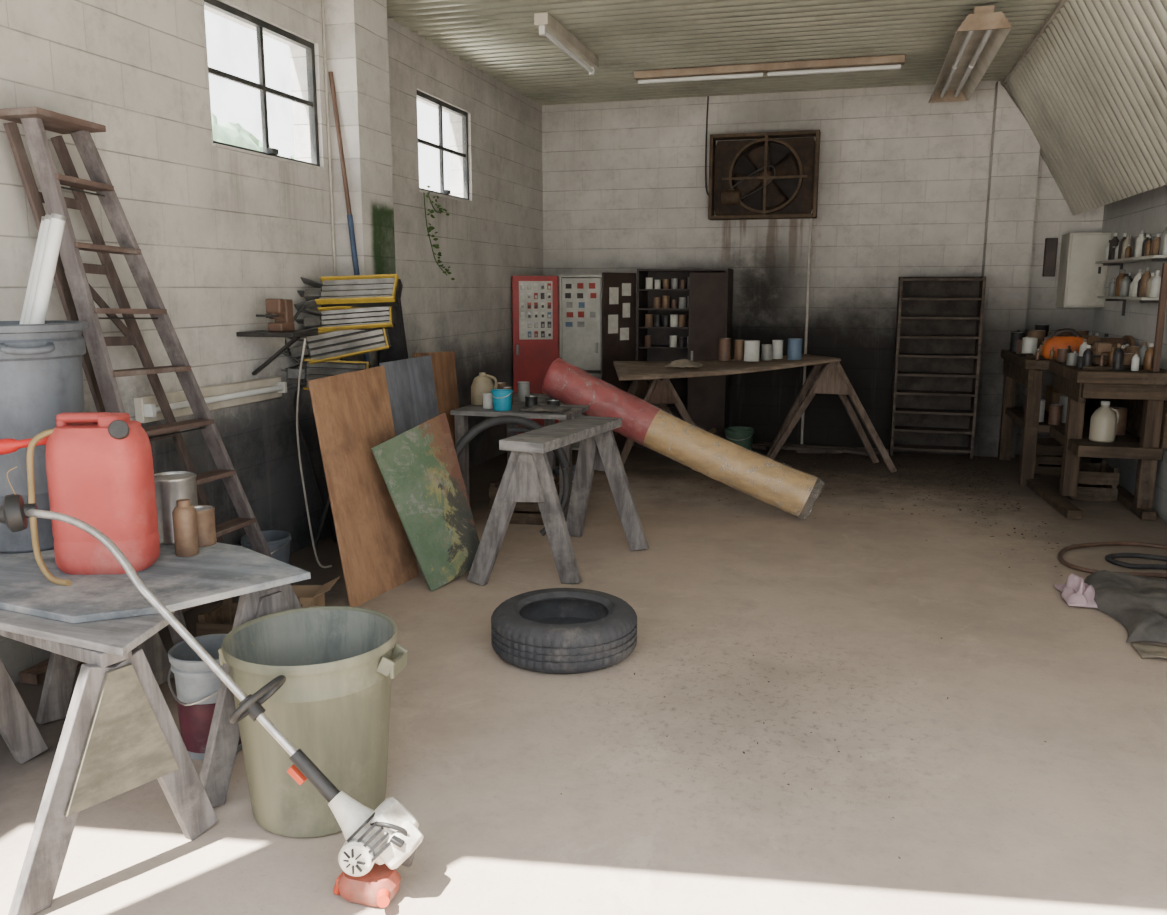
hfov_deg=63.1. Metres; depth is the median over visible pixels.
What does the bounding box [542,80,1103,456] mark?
wall
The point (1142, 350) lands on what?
bottle
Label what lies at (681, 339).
tin
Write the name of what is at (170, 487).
paint can
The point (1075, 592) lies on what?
cloth
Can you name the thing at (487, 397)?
tin
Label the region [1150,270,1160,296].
bottle
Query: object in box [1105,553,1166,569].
hose
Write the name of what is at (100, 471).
can
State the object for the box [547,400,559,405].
tin
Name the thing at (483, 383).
jug
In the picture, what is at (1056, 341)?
sander
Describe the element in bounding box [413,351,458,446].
plywood board
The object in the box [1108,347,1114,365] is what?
bottle
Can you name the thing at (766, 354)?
paint can
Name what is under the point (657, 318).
tin
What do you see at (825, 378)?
sawhorse
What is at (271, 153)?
window
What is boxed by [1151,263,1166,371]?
post
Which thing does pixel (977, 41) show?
light
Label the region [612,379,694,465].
sawhorse
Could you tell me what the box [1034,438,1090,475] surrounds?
crate
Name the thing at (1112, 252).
bottle
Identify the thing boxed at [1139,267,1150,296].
bottle
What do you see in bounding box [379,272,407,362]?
jacket
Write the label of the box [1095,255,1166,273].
wall shelf
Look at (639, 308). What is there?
shelf
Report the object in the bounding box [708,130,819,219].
exhaust fan
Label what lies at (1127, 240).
bottle
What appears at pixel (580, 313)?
picture
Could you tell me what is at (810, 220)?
conduit
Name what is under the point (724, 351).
paint can
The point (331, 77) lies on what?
broom
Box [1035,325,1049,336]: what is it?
paint can
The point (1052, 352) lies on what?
bottle
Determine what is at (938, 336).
shelf rack
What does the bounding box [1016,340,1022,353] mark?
paint can
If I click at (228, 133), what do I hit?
hillside
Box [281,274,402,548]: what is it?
work light
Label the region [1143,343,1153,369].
bottle
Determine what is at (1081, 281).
electrical panel
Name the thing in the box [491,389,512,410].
bucket
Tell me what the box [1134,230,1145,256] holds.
bottle
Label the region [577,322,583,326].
picture
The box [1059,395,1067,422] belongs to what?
paint can
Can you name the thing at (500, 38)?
ceiling
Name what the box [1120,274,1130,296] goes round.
bottle
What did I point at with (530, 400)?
tin
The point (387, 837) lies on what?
string trimmer
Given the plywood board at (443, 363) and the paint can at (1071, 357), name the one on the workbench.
the paint can at (1071, 357)
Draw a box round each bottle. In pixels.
[172,499,198,556]
[1035,349,1039,359]
[1049,347,1054,359]
[1079,339,1087,355]
[1082,345,1092,366]
[1099,356,1104,365]
[1105,240,1110,259]
[1108,233,1119,259]
[1108,278,1114,295]
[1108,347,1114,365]
[1109,246,1115,259]
[1112,344,1123,369]
[1114,242,1119,258]
[1114,269,1123,295]
[1116,270,1124,295]
[1118,233,1127,258]
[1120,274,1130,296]
[1121,234,1131,258]
[1125,244,1131,257]
[1129,278,1133,296]
[1130,234,1133,256]
[1131,352,1139,370]
[1132,269,1141,296]
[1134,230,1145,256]
[1137,274,1142,296]
[1138,342,1147,364]
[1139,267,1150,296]
[1141,234,1150,255]
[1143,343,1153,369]
[1144,238,1151,255]
[1146,273,1154,296]
[1149,237,1155,255]
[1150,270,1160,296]
[1152,234,1160,254]
[1159,223,1166,254]
[1162,234,1166,254]
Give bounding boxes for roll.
[542,358,816,515]
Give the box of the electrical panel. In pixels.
[1056,232,1110,307]
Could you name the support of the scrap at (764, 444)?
on the floor
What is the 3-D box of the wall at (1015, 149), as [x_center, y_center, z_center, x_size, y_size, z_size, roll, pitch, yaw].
[3.953,-1.716,8.905,0.390,3.440,0.200,3,11,15]
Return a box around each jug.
[471,372,497,405]
[1089,401,1118,442]
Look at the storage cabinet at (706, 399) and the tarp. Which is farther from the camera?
the storage cabinet at (706, 399)
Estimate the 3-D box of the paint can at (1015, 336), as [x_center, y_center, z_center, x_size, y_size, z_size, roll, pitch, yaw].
[3.913,-1.040,8.562,0.120,0.170,0.120,3,11,15]
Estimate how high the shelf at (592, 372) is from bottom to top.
0.012 m
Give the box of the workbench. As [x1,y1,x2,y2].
[998,349,1166,520]
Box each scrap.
[752,444,767,449]
[757,443,789,446]
[764,442,806,446]
[781,445,843,452]
[796,450,839,453]
[807,445,864,449]
[840,448,868,455]
[857,449,888,454]
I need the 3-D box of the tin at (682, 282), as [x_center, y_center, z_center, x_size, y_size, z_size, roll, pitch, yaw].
[0.978,-1.705,9.360,0.059,0.090,0.059,3,11,15]
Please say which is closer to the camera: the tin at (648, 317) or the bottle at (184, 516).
the bottle at (184, 516)
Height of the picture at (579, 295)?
0.049 m
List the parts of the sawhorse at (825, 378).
leg, leg, rail, leg, leg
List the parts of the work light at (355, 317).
power cord, leg, yellow frame, yellow frame, yellow frame, yellow frame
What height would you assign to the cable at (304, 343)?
1.325 m
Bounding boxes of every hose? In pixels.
[455,415,569,468]
[509,427,569,535]
[1058,542,1166,577]
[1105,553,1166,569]
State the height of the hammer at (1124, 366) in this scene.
0.029 m
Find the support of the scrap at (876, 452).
on the floor
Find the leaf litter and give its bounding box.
[561,448,1074,858]
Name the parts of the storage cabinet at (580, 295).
handle, door, door, handle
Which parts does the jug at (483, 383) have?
handle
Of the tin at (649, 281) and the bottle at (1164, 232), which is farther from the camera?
the tin at (649, 281)
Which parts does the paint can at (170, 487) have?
lid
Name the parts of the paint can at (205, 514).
lid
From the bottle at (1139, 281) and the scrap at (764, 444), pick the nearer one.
the bottle at (1139, 281)
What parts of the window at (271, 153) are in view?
sill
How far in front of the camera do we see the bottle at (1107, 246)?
7.99 m
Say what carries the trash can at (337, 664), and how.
on the floor
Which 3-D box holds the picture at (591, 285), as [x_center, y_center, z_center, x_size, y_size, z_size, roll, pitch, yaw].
[0.083,-1.659,9.181,0.063,0.054,0.004,3,11,15]
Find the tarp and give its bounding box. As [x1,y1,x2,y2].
[1084,570,1166,642]
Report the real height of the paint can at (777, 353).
0.170 m
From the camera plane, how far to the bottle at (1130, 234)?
7.54 m
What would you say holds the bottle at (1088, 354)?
on the workbench
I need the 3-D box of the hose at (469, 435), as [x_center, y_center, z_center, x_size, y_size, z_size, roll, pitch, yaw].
[-0.476,0.127,5.858,0.767,0.759,0.249,-2,10,-13]
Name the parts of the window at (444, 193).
sill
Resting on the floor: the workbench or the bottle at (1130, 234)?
the workbench
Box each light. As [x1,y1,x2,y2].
[134,376,286,422]
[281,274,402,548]
[534,12,598,74]
[634,55,904,83]
[928,5,1012,102]
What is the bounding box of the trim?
[1001,0,1067,85]
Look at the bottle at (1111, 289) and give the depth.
7.86 m
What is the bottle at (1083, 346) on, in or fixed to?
on the workbench
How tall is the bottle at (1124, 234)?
0.208 m
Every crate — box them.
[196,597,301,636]
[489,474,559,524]
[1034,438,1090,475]
[1059,459,1119,501]
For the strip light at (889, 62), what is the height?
0.148 m
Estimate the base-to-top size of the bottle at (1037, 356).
0.085 m
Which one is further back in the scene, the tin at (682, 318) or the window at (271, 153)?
the tin at (682, 318)
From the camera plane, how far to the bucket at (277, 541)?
5.17 m
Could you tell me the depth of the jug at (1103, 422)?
6.84 m
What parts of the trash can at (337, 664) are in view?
handle, handle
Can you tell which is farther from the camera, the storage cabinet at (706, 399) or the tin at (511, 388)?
the storage cabinet at (706, 399)
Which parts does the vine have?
stem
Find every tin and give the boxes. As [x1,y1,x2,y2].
[483,393,492,408]
[494,382,506,388]
[500,387,512,403]
[518,381,529,401]
[525,395,537,406]
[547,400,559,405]
[645,314,652,326]
[645,335,651,346]
[646,278,652,288]
[653,297,660,307]
[653,315,660,326]
[655,280,660,288]
[662,296,669,308]
[662,315,668,326]
[663,279,668,288]
[670,314,677,326]
[670,335,676,346]
[671,278,677,288]
[671,300,676,308]
[678,315,685,326]
[678,337,684,346]
[679,297,685,308]
[680,280,685,288]
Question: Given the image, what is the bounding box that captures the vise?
[1091,342,1111,364]
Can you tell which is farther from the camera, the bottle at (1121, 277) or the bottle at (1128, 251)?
the bottle at (1121, 277)
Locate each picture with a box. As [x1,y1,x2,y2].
[565,293,570,297]
[566,302,571,307]
[566,322,572,326]
[567,312,572,316]
[577,283,582,288]
[577,293,582,297]
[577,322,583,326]
[578,311,583,316]
[579,302,584,307]
[589,283,594,288]
[590,293,595,297]
[590,312,595,317]
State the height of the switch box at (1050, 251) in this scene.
0.350 m
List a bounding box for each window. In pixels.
[204,0,325,170]
[417,90,473,202]
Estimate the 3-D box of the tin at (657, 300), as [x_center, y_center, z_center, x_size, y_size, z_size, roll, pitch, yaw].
[0.734,-1.541,9.465,0.071,0.109,0.071,3,11,15]
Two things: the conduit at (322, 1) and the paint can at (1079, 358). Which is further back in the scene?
the paint can at (1079, 358)
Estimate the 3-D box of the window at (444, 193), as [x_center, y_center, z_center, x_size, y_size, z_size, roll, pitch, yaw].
[-1.134,-2.490,7.695,0.080,0.750,1.050,3,11,15]
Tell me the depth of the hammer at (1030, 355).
7.89 m
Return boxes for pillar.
[324,0,395,367]
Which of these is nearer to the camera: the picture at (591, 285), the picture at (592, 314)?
the picture at (591, 285)
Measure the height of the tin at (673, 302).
0.087 m
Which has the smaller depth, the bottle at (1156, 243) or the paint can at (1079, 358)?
the bottle at (1156, 243)
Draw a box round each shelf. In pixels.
[236,299,317,374]
[236,330,317,337]
[584,370,600,374]
[639,289,688,290]
[639,308,688,309]
[639,325,687,328]
[639,345,687,348]
[652,403,686,408]
[1005,407,1092,432]
[1050,426,1162,459]
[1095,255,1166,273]
[1098,296,1158,315]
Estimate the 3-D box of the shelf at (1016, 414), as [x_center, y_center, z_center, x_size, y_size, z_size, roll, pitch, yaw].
[4.123,-0.329,8.249,0.700,0.060,1.260,3,11,15]
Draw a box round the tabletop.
[0,542,310,655]
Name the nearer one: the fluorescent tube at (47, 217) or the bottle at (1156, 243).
the fluorescent tube at (47, 217)
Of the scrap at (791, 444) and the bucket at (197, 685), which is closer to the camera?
the bucket at (197, 685)
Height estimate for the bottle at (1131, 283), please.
0.143 m
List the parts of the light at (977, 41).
plate, plate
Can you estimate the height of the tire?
0.200 m
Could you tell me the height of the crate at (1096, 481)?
0.260 m
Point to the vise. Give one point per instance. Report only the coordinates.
(1100, 349)
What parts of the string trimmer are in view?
loop handle, fuel tank, choke lever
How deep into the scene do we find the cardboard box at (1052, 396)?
8.45 m
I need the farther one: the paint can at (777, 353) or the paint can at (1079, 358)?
the paint can at (777, 353)
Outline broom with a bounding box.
[328,71,369,364]
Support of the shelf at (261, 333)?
on the wall shelf at (281, 310)
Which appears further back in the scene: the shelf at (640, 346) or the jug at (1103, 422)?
the shelf at (640, 346)
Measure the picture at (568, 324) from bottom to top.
0.047 m
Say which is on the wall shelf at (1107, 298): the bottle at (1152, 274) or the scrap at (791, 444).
the bottle at (1152, 274)
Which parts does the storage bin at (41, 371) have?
handle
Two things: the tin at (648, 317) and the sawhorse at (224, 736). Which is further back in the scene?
the tin at (648, 317)
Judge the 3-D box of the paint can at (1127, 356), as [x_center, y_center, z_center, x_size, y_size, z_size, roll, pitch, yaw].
[3.952,-0.705,6.891,0.100,0.100,0.100,3,11,15]
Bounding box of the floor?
[0,441,1166,914]
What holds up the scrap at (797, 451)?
on the leaf litter
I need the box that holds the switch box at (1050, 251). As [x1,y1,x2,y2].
[1042,238,1057,276]
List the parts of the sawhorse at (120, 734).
leg, leg, rail, leg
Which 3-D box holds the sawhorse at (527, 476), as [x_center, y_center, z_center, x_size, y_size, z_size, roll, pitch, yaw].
[-0.082,0.232,5.535,0.646,0.792,1.215,5,11,26]
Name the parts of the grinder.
motor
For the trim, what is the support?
attached to the wall at (1015, 149)
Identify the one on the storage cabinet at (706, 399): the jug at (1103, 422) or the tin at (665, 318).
the tin at (665, 318)
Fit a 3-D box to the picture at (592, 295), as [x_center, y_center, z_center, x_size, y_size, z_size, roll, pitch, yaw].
[0.095,-1.566,9.194,0.059,0.051,0.004,3,11,15]
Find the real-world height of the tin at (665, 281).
0.097 m
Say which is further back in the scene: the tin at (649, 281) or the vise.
the tin at (649, 281)
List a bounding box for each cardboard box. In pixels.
[291,577,339,607]
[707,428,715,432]
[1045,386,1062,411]
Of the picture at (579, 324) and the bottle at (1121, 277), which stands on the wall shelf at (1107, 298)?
the bottle at (1121, 277)
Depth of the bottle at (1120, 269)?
7.69 m
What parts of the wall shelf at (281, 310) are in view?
screw handle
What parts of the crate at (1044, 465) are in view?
corner post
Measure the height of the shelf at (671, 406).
0.014 m
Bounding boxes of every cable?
[296,338,331,567]
[705,96,708,194]
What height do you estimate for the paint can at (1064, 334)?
0.220 m
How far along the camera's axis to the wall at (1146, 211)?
7.54 m
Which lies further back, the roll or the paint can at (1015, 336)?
the paint can at (1015, 336)
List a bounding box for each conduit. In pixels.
[321,0,339,359]
[800,218,811,443]
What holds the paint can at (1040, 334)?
on the workbench
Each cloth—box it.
[1054,574,1097,607]
[1131,643,1166,658]
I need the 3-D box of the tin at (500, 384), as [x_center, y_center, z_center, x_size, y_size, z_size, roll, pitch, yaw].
[-0.610,-0.486,7.001,0.090,0.130,0.090,3,11,15]
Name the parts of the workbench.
leg, rail, leg, rail, leg, leg, rail, leg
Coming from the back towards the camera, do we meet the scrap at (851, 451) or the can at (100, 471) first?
the scrap at (851, 451)
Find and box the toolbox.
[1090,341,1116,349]
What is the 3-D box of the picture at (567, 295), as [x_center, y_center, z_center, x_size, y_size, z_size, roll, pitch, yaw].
[-0.150,-1.578,9.262,0.059,0.051,0.004,3,11,15]
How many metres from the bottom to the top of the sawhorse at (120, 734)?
0.651 m
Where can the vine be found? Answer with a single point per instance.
(430, 228)
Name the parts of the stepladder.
tie rod, leg, rail, tie rod, leg, rail, tie rod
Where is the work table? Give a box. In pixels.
[450,393,589,520]
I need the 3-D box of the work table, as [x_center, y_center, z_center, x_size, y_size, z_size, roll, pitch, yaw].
[-0.351,-0.009,6.917,0.830,0.780,1.180,3,11,15]
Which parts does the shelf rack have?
panel, shelf, shelf, shelf, shelf, shelf, shelf, shelf, shelf, shelf, shelf, panel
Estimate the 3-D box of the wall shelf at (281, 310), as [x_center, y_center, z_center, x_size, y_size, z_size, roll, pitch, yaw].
[-1.692,-0.665,5.262,0.350,0.426,0.261,3,11,15]
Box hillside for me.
[211,113,294,158]
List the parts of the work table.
leg, leg, leg, leg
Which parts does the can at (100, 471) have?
spout, handle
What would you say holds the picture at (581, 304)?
attached to the storage cabinet at (580, 295)
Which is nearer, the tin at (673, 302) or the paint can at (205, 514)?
the paint can at (205, 514)
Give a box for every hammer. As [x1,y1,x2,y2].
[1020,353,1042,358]
[1082,366,1123,369]
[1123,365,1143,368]
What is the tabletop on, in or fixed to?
on the sawhorse at (120, 734)
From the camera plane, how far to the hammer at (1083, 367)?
6.66 m
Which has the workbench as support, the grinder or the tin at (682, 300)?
the grinder
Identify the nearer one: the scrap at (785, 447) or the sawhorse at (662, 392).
the sawhorse at (662, 392)
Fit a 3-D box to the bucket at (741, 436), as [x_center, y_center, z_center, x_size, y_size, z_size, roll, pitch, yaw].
[1.478,-0.137,9.047,0.288,0.280,0.294,3,11,15]
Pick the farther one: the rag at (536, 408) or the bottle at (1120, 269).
the bottle at (1120, 269)
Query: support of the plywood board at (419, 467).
on the floor
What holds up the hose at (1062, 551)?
on the floor
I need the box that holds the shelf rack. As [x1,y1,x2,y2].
[889,276,985,458]
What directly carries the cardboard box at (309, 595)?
on the floor
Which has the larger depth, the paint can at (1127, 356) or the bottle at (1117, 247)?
the bottle at (1117, 247)
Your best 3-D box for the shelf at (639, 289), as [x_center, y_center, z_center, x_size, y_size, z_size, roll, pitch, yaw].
[1.018,-1.676,9.491,0.850,0.014,0.405,3,11,15]
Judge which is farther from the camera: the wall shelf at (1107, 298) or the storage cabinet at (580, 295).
the storage cabinet at (580, 295)
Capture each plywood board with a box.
[308,366,417,606]
[371,412,479,590]
[379,355,438,558]
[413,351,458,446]
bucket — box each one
[168,634,241,759]
[240,530,290,563]
[491,389,512,410]
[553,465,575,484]
[724,426,753,450]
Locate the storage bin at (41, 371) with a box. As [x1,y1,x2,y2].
[0,320,88,553]
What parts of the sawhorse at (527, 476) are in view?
leg, leg, rail, leg, leg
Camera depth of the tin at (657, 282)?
9.43 m
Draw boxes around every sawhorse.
[0,630,217,914]
[36,584,301,806]
[467,416,648,585]
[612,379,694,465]
[766,361,896,472]
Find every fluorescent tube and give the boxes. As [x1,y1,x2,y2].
[19,216,44,323]
[23,215,50,323]
[29,213,66,323]
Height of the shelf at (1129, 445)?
0.080 m
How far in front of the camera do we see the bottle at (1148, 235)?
7.04 m
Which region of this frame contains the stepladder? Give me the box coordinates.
[0,107,271,644]
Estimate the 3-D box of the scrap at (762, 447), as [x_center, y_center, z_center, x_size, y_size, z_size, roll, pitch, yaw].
[1.680,-0.119,9.504,0.310,0.055,0.070,5,11,28]
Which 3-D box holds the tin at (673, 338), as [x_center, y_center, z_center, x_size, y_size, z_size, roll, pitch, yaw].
[0.897,-1.160,9.486,0.074,0.113,0.074,3,11,15]
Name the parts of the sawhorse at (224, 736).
leg, leg, leg, leg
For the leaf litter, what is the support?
on the floor
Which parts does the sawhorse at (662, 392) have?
leg, leg, leg, leg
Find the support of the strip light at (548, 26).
hanging from the ceiling at (500, 38)
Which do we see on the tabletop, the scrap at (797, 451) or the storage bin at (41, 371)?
the storage bin at (41, 371)
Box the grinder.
[1087,335,1134,345]
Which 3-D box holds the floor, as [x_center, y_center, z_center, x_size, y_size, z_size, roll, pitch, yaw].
[0.657,0.824,4.762,6.000,0.100,11.100,3,11,15]
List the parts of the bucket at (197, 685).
handle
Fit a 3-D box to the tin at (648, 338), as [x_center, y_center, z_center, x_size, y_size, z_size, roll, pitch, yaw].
[0.650,-1.170,9.547,0.072,0.110,0.072,3,11,15]
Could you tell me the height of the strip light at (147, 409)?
0.120 m
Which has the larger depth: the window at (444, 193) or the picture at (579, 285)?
the picture at (579, 285)
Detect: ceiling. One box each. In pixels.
[387,0,1059,104]
[1002,0,1166,214]
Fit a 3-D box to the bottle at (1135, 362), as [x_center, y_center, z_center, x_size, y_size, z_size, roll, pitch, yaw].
[3.834,-0.668,6.597,0.049,0.130,0.049,3,11,15]
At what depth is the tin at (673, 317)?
9.44 m
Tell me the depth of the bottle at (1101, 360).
6.75 m
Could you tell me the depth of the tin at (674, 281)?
9.38 m
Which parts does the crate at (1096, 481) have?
corner post, corner post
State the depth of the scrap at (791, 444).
9.52 m
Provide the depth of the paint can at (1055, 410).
7.72 m
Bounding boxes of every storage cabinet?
[512,275,601,449]
[601,268,732,447]
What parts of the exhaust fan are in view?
motor, blade, blade, blade, blade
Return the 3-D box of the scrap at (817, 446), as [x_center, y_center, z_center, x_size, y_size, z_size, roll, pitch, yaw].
[2.476,-0.091,9.328,0.553,0.038,0.070,4,11,19]
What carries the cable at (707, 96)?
attached to the wall at (903, 178)
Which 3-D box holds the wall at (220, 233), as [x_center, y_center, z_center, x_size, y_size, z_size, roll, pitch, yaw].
[-1.804,-1.239,5.783,0.200,3.600,9.800,3,11,15]
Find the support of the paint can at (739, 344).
on the plywood sheet
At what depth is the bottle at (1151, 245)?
6.80 m
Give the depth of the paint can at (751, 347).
8.38 m
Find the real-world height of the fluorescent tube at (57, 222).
1.121 m
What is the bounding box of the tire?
[491,588,636,673]
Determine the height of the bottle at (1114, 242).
0.226 m
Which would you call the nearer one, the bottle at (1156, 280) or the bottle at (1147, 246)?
the bottle at (1156, 280)
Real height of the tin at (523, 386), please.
0.140 m
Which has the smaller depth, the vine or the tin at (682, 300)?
the vine
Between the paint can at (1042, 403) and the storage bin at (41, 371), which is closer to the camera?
the storage bin at (41, 371)
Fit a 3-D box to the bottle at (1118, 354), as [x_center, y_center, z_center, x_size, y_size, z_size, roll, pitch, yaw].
[3.748,-0.706,6.658,0.069,0.183,0.069,3,11,15]
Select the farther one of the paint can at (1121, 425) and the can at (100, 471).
the paint can at (1121, 425)
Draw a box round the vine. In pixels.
[423,185,453,279]
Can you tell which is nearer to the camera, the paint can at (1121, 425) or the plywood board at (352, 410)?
the plywood board at (352, 410)
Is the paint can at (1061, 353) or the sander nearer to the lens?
the paint can at (1061, 353)
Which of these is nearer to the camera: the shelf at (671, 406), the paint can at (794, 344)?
the paint can at (794, 344)
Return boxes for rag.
[519,405,570,412]
[664,359,702,367]
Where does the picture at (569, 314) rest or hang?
attached to the storage cabinet at (580, 295)
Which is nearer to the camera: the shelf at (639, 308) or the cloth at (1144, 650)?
the cloth at (1144, 650)
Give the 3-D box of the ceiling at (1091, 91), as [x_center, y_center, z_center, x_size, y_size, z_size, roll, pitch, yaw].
[3.037,-2.126,4.713,0.736,1.229,8.500,3,11,15]
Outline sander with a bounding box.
[1041,328,1082,358]
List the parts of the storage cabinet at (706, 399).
door, door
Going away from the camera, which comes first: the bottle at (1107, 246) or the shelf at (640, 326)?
the bottle at (1107, 246)
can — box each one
[0,412,159,585]
[154,471,197,544]
[193,505,216,546]
[218,606,407,837]
[718,338,730,360]
[734,340,744,359]
[744,340,759,361]
[761,344,772,359]
[772,340,782,358]
[787,338,802,359]
[1010,332,1025,351]
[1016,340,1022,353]
[1022,337,1037,354]
[1028,330,1045,345]
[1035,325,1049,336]
[1039,399,1045,421]
[1048,404,1062,424]
[1056,349,1069,361]
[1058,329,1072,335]
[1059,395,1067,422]
[1066,353,1078,365]
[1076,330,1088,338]
[1076,356,1082,367]
[1111,407,1127,434]
[1123,353,1134,364]
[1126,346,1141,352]
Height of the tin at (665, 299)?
0.126 m
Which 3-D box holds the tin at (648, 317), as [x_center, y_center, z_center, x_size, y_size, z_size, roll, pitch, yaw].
[0.657,-1.376,9.536,0.078,0.120,0.078,3,11,15]
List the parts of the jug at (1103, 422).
handle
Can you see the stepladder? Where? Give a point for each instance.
(77, 301)
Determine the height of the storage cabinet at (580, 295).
1.720 m
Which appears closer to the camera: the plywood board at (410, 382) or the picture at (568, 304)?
the plywood board at (410, 382)
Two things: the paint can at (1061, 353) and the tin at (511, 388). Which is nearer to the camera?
the tin at (511, 388)
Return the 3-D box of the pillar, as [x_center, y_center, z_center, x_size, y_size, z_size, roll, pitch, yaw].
[-1.444,-1.265,6.330,0.200,3.460,0.440,3,11,15]
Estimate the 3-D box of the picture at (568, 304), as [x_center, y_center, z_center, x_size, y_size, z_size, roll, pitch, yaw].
[-0.138,-1.490,9.274,0.062,0.056,0.004,3,11,15]
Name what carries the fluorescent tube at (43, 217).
in the storage bin at (41, 371)
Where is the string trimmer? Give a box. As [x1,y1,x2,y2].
[0,466,423,907]
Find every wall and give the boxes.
[0,0,542,683]
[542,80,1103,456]
[973,80,1039,457]
[1089,185,1166,521]
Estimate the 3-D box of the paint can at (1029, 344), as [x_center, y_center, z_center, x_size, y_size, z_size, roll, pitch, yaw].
[3.796,-0.945,8.085,0.120,0.150,0.120,3,11,15]

